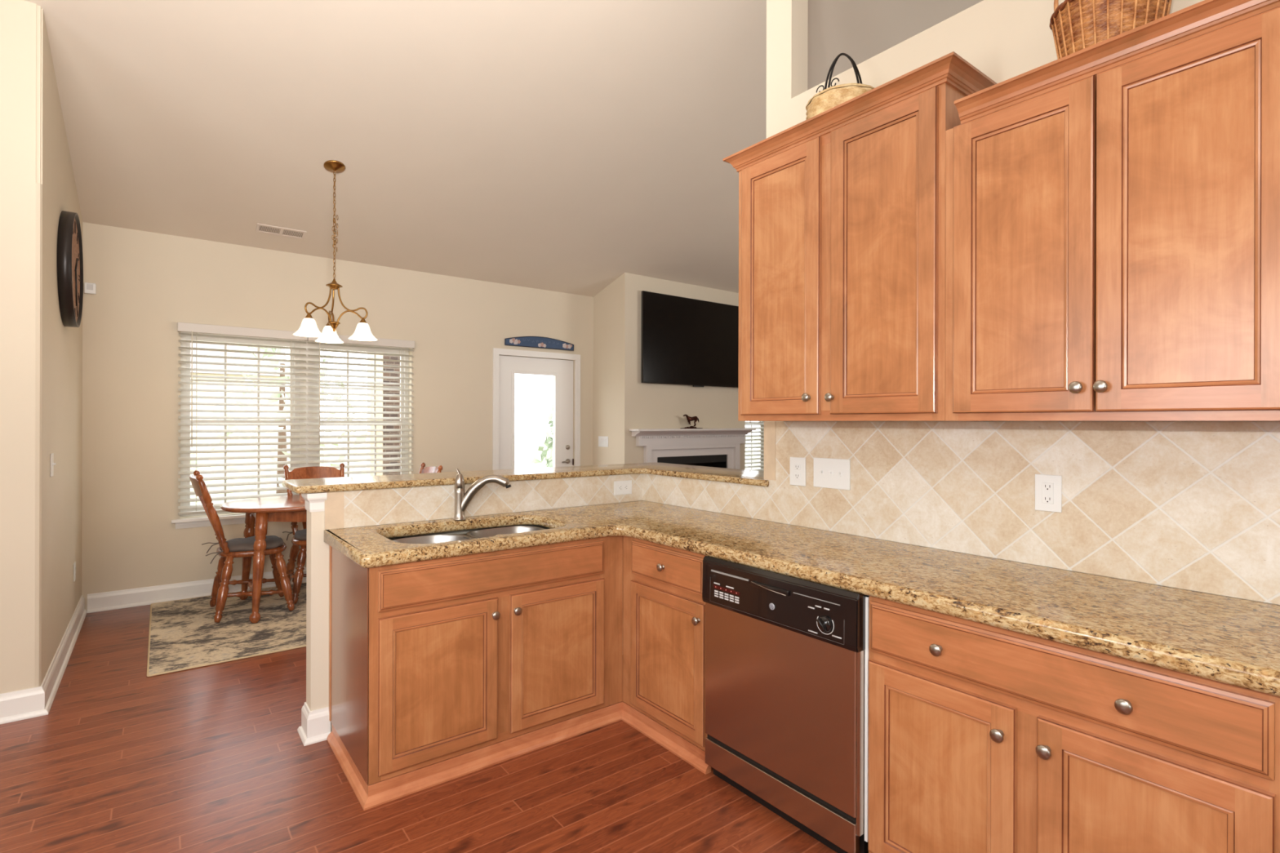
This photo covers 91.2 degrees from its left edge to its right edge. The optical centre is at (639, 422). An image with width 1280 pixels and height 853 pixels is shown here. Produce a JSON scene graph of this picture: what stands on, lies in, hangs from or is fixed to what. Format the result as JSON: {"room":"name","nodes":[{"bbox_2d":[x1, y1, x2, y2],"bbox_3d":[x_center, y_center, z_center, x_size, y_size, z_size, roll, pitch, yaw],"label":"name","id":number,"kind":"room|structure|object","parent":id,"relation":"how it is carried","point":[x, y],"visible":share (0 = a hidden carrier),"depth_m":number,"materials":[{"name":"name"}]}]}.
{"room":"kitchen","nodes":[
{"label":"kitchen","id":0,"kind":"room"},
{"bbox_2d":[0,0,82,693],"bbox_3d":[-4.507,-0.299,2.893,2.755,3.337,1.954,0,0,-37],"label":"wall","id":1,"kind":"structure","parent":0,"point":[41,357],"depth_m":2.94,"materials":[{"name":"paint"}]},
{"bbox_2d":[50,453,55,476],"bbox_3d":[-3.020,0.219,3.230,0.018,0.118,0.074,0,0,-37],"label":"switch plate","id":2,"kind":"object","parent":1,"relation":"attached to","point":[52,464],"visible":1,"depth_m":3.23,"materials":[{"name":"white plastic"}]},
{"bbox_2d":[57,210,83,327],"bbox_3d":[-3.322,-0.889,3.664,0.059,0.660,0.660,0,0,-37],"label":"wall clock","id":3,"kind":"object","parent":1,"relation":"attached to","point":[69,243],"visible":1,"depth_m":3.50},
{"bbox_2d":[73,561,75,582],"bbox_3d":[-3.694,0.977,4.101,0.007,0.118,0.074,0,0,-37],"label":"wall outlet","id":4,"kind":"object","parent":1,"relation":"attached to","point":[74,563],"visible":1,"depth_m":4.08,"materials":[{"name":"white plastic"}]},
{"bbox_2d":[0,567,306,724],"bbox_3d":[-3.253,1.308,3.837,5.900,0.130,1.984,0,0,-37],"label":"baseboard","id":5,"kind":"structure","parent":1,"relation":"attached to","point":[21,704],"depth_m":4.23,"materials":[{"name":"white paint"}]},
{"bbox_2d":[81,222,593,610],"bbox_3d":[-1.554,-0.043,6.476,11.800,2.840,0.150,0,0,-37],"label":"wall","id":6,"kind":"structure","parent":0,"point":[148,283],"depth_m":4.96,"materials":[{"name":"paint"}]},
{"bbox_2d":[84,282,96,294],"bbox_3d":[-3.961,-0.965,4.520,0.065,0.078,0.030,0,0,-37],"label":"sensor","id":7,"kind":"object","parent":6,"relation":"attached to","point":[89,288],"visible":1,"depth_m":4.51,"materials":[{"name":"white plastic"}]},
{"bbox_2d":[171,514,245,528],"bbox_3d":[-2.844,0.787,5.370,1.870,0.074,0.046,0,0,-37],"label":"trim","id":8,"kind":"structure","parent":6,"relation":"attached to","point":[230,519],"depth_m":4.92,"materials":[{"name":"white paint"}]},
{"bbox_2d":[180,331,408,516],"bbox_3d":[-2.920,0.009,5.473,1.760,1.470,0.065,0,0,-37],"label":"window","id":9,"kind":"structure","parent":6,"relation":"in","point":[306,345],"depth_m":5.42,"materials":[{"name":"white paint"}]},
{"bbox_2d":[177,322,307,515],"bbox_3d":[-3.196,-0.026,5.082,0.889,1.478,0.068,0,0,-37],"label":"window blind","id":10,"kind":"object","parent":9,"relation":"attached to","point":[181,326],"visible":0.84,"depth_m":5.05,"materials":[{"name":"white plastic"}]},
{"bbox_2d":[306,334,414,474],"bbox_3d":[-2.483,-0.024,5.627,0.897,1.478,0.068,0,0,-37],"label":"window blind","id":11,"kind":"object","parent":9,"relation":"attached to","point":[380,342],"visible":0.68,"depth_m":5.62,"materials":[{"name":"white plastic"}]},
{"bbox_2d":[498,355,573,469],"bbox_3d":[-1.111,0.337,6.757,0.920,2.059,0.094,0,0,-37],"label":"door","id":12,"kind":"structure","parent":6,"relation":"in","point":[562,371],"depth_m":6.82,"materials":[{"name":"white paint"}]},
{"bbox_2d":[492,347,580,470],"bbox_3d":[-1.086,0.310,6.727,1.044,2.137,0.022,0,0,-37],"label":"door frame","id":13,"kind":"structure","parent":6,"relation":"attached to","point":[496,352],"depth_m":6.63,"materials":[{"name":"white paint"}]},
{"bbox_2d":[504,336,573,351],"bbox_3d":[-1.066,-0.857,6.737,0.829,0.124,0.023,0,0,-37],"label":"wooden sign","id":14,"kind":"object","parent":6,"relation":"attached to","point":[540,342],"visible":1,"depth_m":6.72,"materials":[{"name":"paint"}]},
{"bbox_2d":[745,421,765,471],"bbox_3d":[1.821,0.021,9.099,1.450,1.470,0.065,0,0,-37],"label":"window","id":15,"kind":"structure","parent":6,"relation":"in","point":[749,422],"depth_m":9.02,"materials":[{"name":"white paint"}]},
{"bbox_2d":[745,423,764,471],"bbox_3d":[1.908,-0.003,8.986,1.450,1.498,0.068,0,0,-37],"label":"window blind","id":16,"kind":"object","parent":15,"relation":"attached to","point":[758,428],"visible":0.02,"depth_m":8.76,"materials":[{"name":"white plastic"}]},
{"bbox_2d":[0,604,836,852],"bbox_3d":[1.359,1.445,2.662,12.000,0.120,9.774,0,0,-37],"label":"floor","id":17,"kind":"structure","parent":0,"point":[213,758],"depth_m":2.36,"materials":[{"name":"brown wood"}]},
{"bbox_2d":[146,582,306,676],"bbox_3d":[-2.246,1.370,4.743,2.311,0.011,1.681,0,0,-37],"label":"area rug","id":18,"kind":"object","parent":17,"relation":"on","point":[184,634],"visible":0.51,"depth_m":4.09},
{"bbox_2d":[188,470,294,622],"bbox_3d":[-2.887,0.856,4.542,0.618,1.016,0.504,0,0,-37],"label":"dining chair","id":19,"kind":"object","parent":18,"relation":"on","point":[228,550],"visible":0.95,"depth_m":4.42,"materials":[{"name":"brown wood"}]},
{"bbox_2d":[219,535,283,551],"bbox_3d":[-2.834,0.885,4.582,0.393,0.059,0.414,0,0,-37],"label":"seat cushion","id":20,"kind":"object","parent":19,"relation":"on","point":[274,544],"depth_m":4.48,"materials":[{"name":"grey fabric"}]},
{"bbox_2d":[220,494,306,623],"bbox_3d":[-2.475,0.978,4.826,1.250,0.776,0.850,0,0,-37],"label":"dining table","id":21,"kind":"object","parent":18,"relation":"on","point":[258,511],"visible":0.38,"depth_m":4.38,"materials":[{"name":"brown wood"}]},
{"bbox_2d":[282,462,344,604],"bbox_3d":[-2.580,0.856,5.074,0.504,1.016,0.618,0,0,-37],"label":"dining chair","id":22,"kind":"object","parent":18,"relation":"on","point":[300,538],"visible":0.35,"depth_m":5.04,"materials":[{"name":"brown wood"}]},
{"bbox_2d":[293,528,306,540],"bbox_3d":[-2.540,0.886,5.021,0.414,0.059,0.393,0,0,-37],"label":"seat cushion","id":23,"kind":"object","parent":22,"relation":"on","point":[301,535],"depth_m":4.85,"materials":[{"name":"grey fabric"}]},
{"bbox_2d":[418,462,443,473],"bbox_3d":[-1.965,0.858,5.146,0.618,1.016,0.504,0,0,-37],"label":"dining chair","id":24,"kind":"object","parent":18,"relation":"on","point":[433,468],"visible":0.06,"depth_m":5.38,"materials":[{"name":"brown wood"}]},
{"bbox_2d":[328,536,622,785],"bbox_3d":[-0.707,0.914,2.823,1.133,0.781,0.676,0,0,-37],"label":"base cabinet","id":25,"kind":"object","parent":17,"relation":"on","point":[433,661],"visible":0.98,"depth_m":2.50,"materials":[{"name":"brown wood"}]},
{"bbox_2d":[326,700,711,810],"bbox_3d":[-0.534,1.344,2.587,1.573,0.072,0.563,0,0,-10],"label":"board","id":26,"kind":"object","parent":17,"relation":"on","point":[385,791],"visible":0.91,"depth_m":2.55,"materials":[{"name":"brown wood"}]},
{"bbox_2d":[622,536,707,751],"bbox_3d":[0.315,0.917,2.873,0.643,0.781,0.582,0,0,-37],"label":"base cabinet","id":27,"kind":"object","parent":17,"relation":"on","point":[664,624],"visible":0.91,"depth_m":2.67,"materials":[{"name":"brown wood"}]},
{"bbox_2d":[324,500,1279,697],"bbox_3d":[0.183,0.499,2.135,1.754,0.050,2.838,0,0,-37],"label":"countertop","id":28,"kind":"structure","parent":27,"relation":"on","point":[1227,640],"depth_m":1.91,"materials":[{"name":"beige stone"}]},
{"bbox_2d":[391,525,546,543],"bbox_3d":[-0.729,0.626,2.809,0.782,0.202,0.491,0,0,-37],"label":"sink","id":29,"kind":"object","parent":28,"relation":"in","point":[488,532],"visible":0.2,"depth_m":2.93,"materials":[{"name":"silver metal"}]},
{"bbox_2d":[453,468,511,520],"bbox_3d":[-0.764,0.346,3.049,0.274,0.250,0.059,0,0,-10],"label":"kitchen faucet","id":30,"kind":"object","parent":28,"relation":"on","point":[462,500],"visible":1,"depth_m":3.02,"materials":[{"name":"silver metal"}]},
{"bbox_2d":[702,555,869,852],"bbox_3d":[0.693,0.952,2.348,0.664,0.862,0.692,0,0,-37],"label":"dishwasher","id":31,"kind":"object","parent":17,"relation":"on","point":[787,657],"visible":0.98,"depth_m":2.11,"materials":[{"name":"silver metal"}]},
{"bbox_2d":[868,595,1279,852],"bbox_3d":[1.195,0.956,1.722,0.643,0.856,0.911,0,0,-37],"label":"base cabinet","id":32,"kind":"object","parent":17,"relation":"on","point":[983,738],"visible":0.99,"depth_m":1.51,"materials":[{"name":"brown wood"}]},
{"bbox_2d":[24,0,983,297],"bbox_3d":[1.356,-2.087,2.678,12.000,1.576,9.814,0,0,-37],"label":"ceiling","id":33,"kind":"structure","parent":0,"point":[575,147],"depth_m":4.06,"materials":[{"name":"paint"}]},
{"bbox_2d":[255,223,306,239],"bbox_3d":[-2.853,-1.517,4.990,0.340,0.039,0.121,0,0,-37],"label":"ceiling vent","id":34,"kind":"object","parent":33,"relation":"in","point":[264,228],"visible":1,"depth_m":4.99,"materials":[{"name":"metal"}]},
{"bbox_2d":[293,160,377,343],"bbox_3d":[-2.149,-1.186,4.384,0.524,1.216,0.486,0,0,-37],"label":"chandelier","id":35,"kind":"object","parent":33,"relation":"hanging from","point":[308,328],"visible":1,"depth_m":4.34,"materials":[{"name":"gold metal"}]},
{"bbox_2d":[306,492,764,732],"bbox_3d":[-0.391,0.844,2.952,1.932,1.072,1.074,0,0,-37],"label":"wall","id":36,"kind":"structure","parent":0,"point":[317,551],"depth_m":2.73,"materials":[{"name":"paint"}]},
{"bbox_2d":[297,702,330,746],"bbox_3d":[-0.431,1.315,3.004,1.992,0.130,1.004,0,0,-37],"label":"baseboard","id":37,"kind":"structure","parent":36,"relation":"attached to","point":[315,727],"depth_m":2.72,"materials":[{"name":"white paint"}]},
{"bbox_2d":[301,492,327,511],"bbox_3d":[-1.386,0.347,2.800,0.199,0.081,0.141,0,0,-37],"label":"cap","id":38,"kind":"object","parent":36,"relation":"attached to","point":[314,502],"visible":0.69,"depth_m":2.72,"materials":[{"name":"white paint"}]},
{"bbox_2d":[282,462,768,493],"bbox_3d":[-0.372,0.291,3.114,2.284,0.032,1.373,0,0,-37],"label":"bar","id":39,"kind":"object","parent":36,"relation":"on","point":[753,477],"visible":0.83,"depth_m":3.28,"materials":[{"name":"beige stone"}]},
{"bbox_2d":[324,422,1279,604],"bbox_3d":[0.236,0.234,2.077,1.760,0.477,3.012,0,0,-37],"label":"tile backsplash","id":40,"kind":"structure","parent":36,"relation":"attached to","point":[1194,506],"depth_m":2.14,"materials":[{"name":"tile"}]},
{"bbox_2d":[613,480,631,495],"bbox_3d":[-0.098,0.386,3.702,0.128,0.082,0.007,0,0,-37],"label":"wall outlet","id":41,"kind":"object","parent":40,"relation":"attached to","point":[620,487],"visible":1,"depth_m":3.70,"materials":[{"name":"white plastic"}]},
{"bbox_2d":[790,457,805,486],"bbox_3d":[0.722,0.225,2.869,0.007,0.129,0.088,0,0,-37],"label":"wall outlet","id":42,"kind":"object","parent":40,"relation":"attached to","point":[797,464],"visible":1,"depth_m":2.87,"materials":[{"name":"white plastic"}]},
{"bbox_2d":[794,463,799,470],"bbox_3d":[0.721,0.205,2.868,0.004,0.027,0.033,0,0,-37],"label":"receptacle","id":43,"kind":"object","parent":42,"relation":"attached to","point":[797,466],"depth_m":2.87,"materials":[{"name":"white plastic"}]},
{"bbox_2d":[794,472,799,479],"bbox_3d":[0.721,0.246,2.868,0.004,0.027,0.033,0,0,-37],"label":"receptacle","id":44,"kind":"object","parent":42,"relation":"attached to","point":[797,475],"depth_m":2.87,"materials":[{"name":"white plastic"}]},
{"bbox_2d":[813,457,850,490],"bbox_3d":[0.828,0.223,2.723,0.018,0.130,0.186,0,0,-37],"label":"switch plate","id":45,"kind":"object","parent":40,"relation":"attached to","point":[834,473],"visible":1,"depth_m":2.72,"materials":[{"name":"white plastic"}]},
{"bbox_2d":[1035,474,1062,512],"bbox_3d":[1.341,0.233,2.060,0.008,0.120,0.078,0,0,-37],"label":"wall outlet","id":46,"kind":"object","parent":40,"relation":"attached to","point":[1048,488],"visible":1,"depth_m":2.06,"materials":[{"name":"white plastic"}]},
{"bbox_2d":[1041,482,1053,503],"bbox_3d":[1.340,0.233,2.059,0.005,0.068,0.033,0,0,-37],"label":"receptacle","id":47,"kind":"object","parent":46,"relation":"attached to","point":[1047,488],"depth_m":2.06,"materials":[{"name":"white plastic"}]},
{"bbox_2d":[592,272,745,470],"bbox_3d":[0.389,-0.105,7.482,1.852,2.976,0.614,0,0,-37],"label":"wall","id":48,"kind":"structure","parent":0,"point":[621,402],"depth_m":6.93,"materials":[{"name":"paint"}]},
{"bbox_2d":[598,435,608,447],"bbox_3d":[-0.408,0.215,6.990,0.008,0.118,0.190,0,0,-37],"label":"switch plate","id":49,"kind":"object","parent":48,"relation":"attached to","point":[602,441],"visible":1,"depth_m":6.99,"materials":[{"name":"white plastic"}]},
{"bbox_2d":[640,290,738,387],"bbox_3d":[0.660,-0.912,7.261,1.623,1.006,0.064,0,0,-37],"label":"television","id":50,"kind":"object","parent":48,"relation":"attached to","point":[685,341],"visible":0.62,"depth_m":7.14,"materials":[{"name":"black plastic"}]},
{"bbox_2d":[657,454,726,468],"bbox_3d":[0.542,0.886,7.372,1.099,0.993,0.250,0,0,-37],"label":"firebox","id":51,"kind":"object","parent":48,"relation":"in","point":[713,460],"visible":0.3,"depth_m":7.38,"materials":[{"name":"black metal"}]},
{"bbox_2d":[629,428,755,469],"bbox_3d":[0.653,0.728,7.189,1.805,1.310,0.174,0,0,-37],"label":"fireplace mantel","id":52,"kind":"object","parent":48,"relation":"attached to","point":[657,442],"visible":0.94,"depth_m":7.17,"materials":[{"name":"paint"}]},
{"bbox_2d":[680,414,702,428],"bbox_3d":[0.589,-0.008,7.123,0.280,0.161,0.070,0,0,-37],"label":"horse figurine","id":53,"kind":"object","parent":52,"relation":"on","point":[689,419],"visible":1,"depth_m":7.10,"materials":[{"name":"brown metal"}]},
{"bbox_2d":[629,428,755,431],"bbox_3d":[0.655,0.085,7.189,1.805,0.024,0.174,0,0,-37],"label":"mantel shelf","id":54,"kind":"object","parent":52,"relation":"attached to","point":[630,429],"depth_m":7.03,"materials":[{"name":"paint"}]},
{"bbox_2d":[765,0,1279,605],"bbox_3d":[2.342,-0.574,0.874,0.120,3.923,5.544,0,0,-37],"label":"wall","id":55,"kind":"structure","parent":0,"point":[1004,40],"depth_m":2.37,"materials":[{"name":"paint"}]},
{"bbox_2d":[722,51,997,421],"bbox_3d":[0.815,-0.585,2.479,0.354,1.159,1.016,0,0,-37],"label":"upper cabinet","id":56,"kind":"object","parent":55,"relation":"attached to","point":[842,209],"visible":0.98,"depth_m":2.29,"materials":[{"name":"brown wood"}]},
{"bbox_2d":[805,53,874,119],"bbox_3d":[0.814,-1.292,2.513,0.288,0.366,0.288,0,0,-37],"label":"straw basket","id":57,"kind":"object","parent":56,"relation":"on","point":[832,96],"visible":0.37,"depth_m":2.42,"materials":[{"name":"beige wicker"}]},
{"bbox_2d":[945,0,1279,421],"bbox_3d":[1.365,-0.505,1.761,0.354,1.002,0.890,0,0,-37],"label":"upper cabinet","id":58,"kind":"object","parent":55,"relation":"attached to","point":[1113,204],"visible":1,"depth_m":1.64,"materials":[{"name":"brown wood"}]},
{"bbox_2d":[1049,0,1172,58],"bbox_3d":[1.351,-1.190,1.802,0.290,0.479,0.290,0,0,30],"label":"wicker basket","id":59,"kind":"object","parent":58,"relation":"on","point":[1076,25],"visible":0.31,"depth_m":1.73,"materials":[{"name":"brown wicker"}]},
{"label":"outside","id":60,"kind":"structure","parent":0,"visible":0},
{"bbox_2d":[190,435,759,505],"bbox_3d":[-11.231,1.653,39.369,90.000,0.100,63.816,0,0,-37],"label":"ground","id":61,"kind":"structure","parent":60,"point":[522,451],"depth_m":24.64,"materials":[{"name":"white"}]},
{"bbox_2d":[190,340,289,469],"bbox_3d":[-18.211,-1.039,22.579,9.100,5.250,6.800,0,0,-37],"label":"neighbor house","id":62,"kind":"structure","parent":61,"relation":"on","point":[198,345],"depth_m":21.93,"materials":[{"name":"white"}]},
{"bbox_2d":[190,345,367,493],"bbox_3d":[-6.976,-0.675,12.377,2.627,4.579,3.039,0,0,4],"label":"tree","id":63,"kind":"object","parent":61,"relation":"on","point":[239,348],"visible":0.26,"depth_m":12.20,"materials":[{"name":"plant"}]},
{"bbox_2d":[190,440,551,477],"bbox_3d":[-5.941,0.967,15.665,17.700,1.300,0.100,0,0,-37],"label":"fence","id":64,"kind":"object","parent":61,"relation":"on","point":[516,442],"visible":0.02,"depth_m":13.92,"materials":[{"name":"paint"}]},
{"bbox_2d":[531,402,553,467],"bbox_3d":[-1.387,-0.227,15.533,2.422,3.710,2.369,0,0,-37],"label":"tree","id":65,"kind":"object","parent":61,"relation":"on","point":[538,458],"visible":0.04,"depth_m":15.40,"materials":[{"name":"green plant"}]},
{"bbox_3d":[-2.095,1.561,8.084,11.500,0.130,3.016,0,0,-37],"label":"patio slab","id":66,"kind":"object","parent":61,"relation":"on","visible":0},
{"bbox_2d":[367,351,382,475],"bbox_3d":[-3.244,0.083,7.685,0.205,2.820,0.210,0,0,-37],"label":"porch column","id":67,"kind":"structure","parent":66,"relation":"on","point":[369,356],"depth_m":7.63,"materials":[{"name":"paint"}]},
{"bbox_2d":[382,355,400,475],"bbox_3d":[-3.455,0.058,8.814,0.500,2.870,0.480,0,0,-37],"label":"brick chimney","id":68,"kind":"object","parent":66,"relation":"on","point":[384,357],"visible":0.07,"depth_m":8.60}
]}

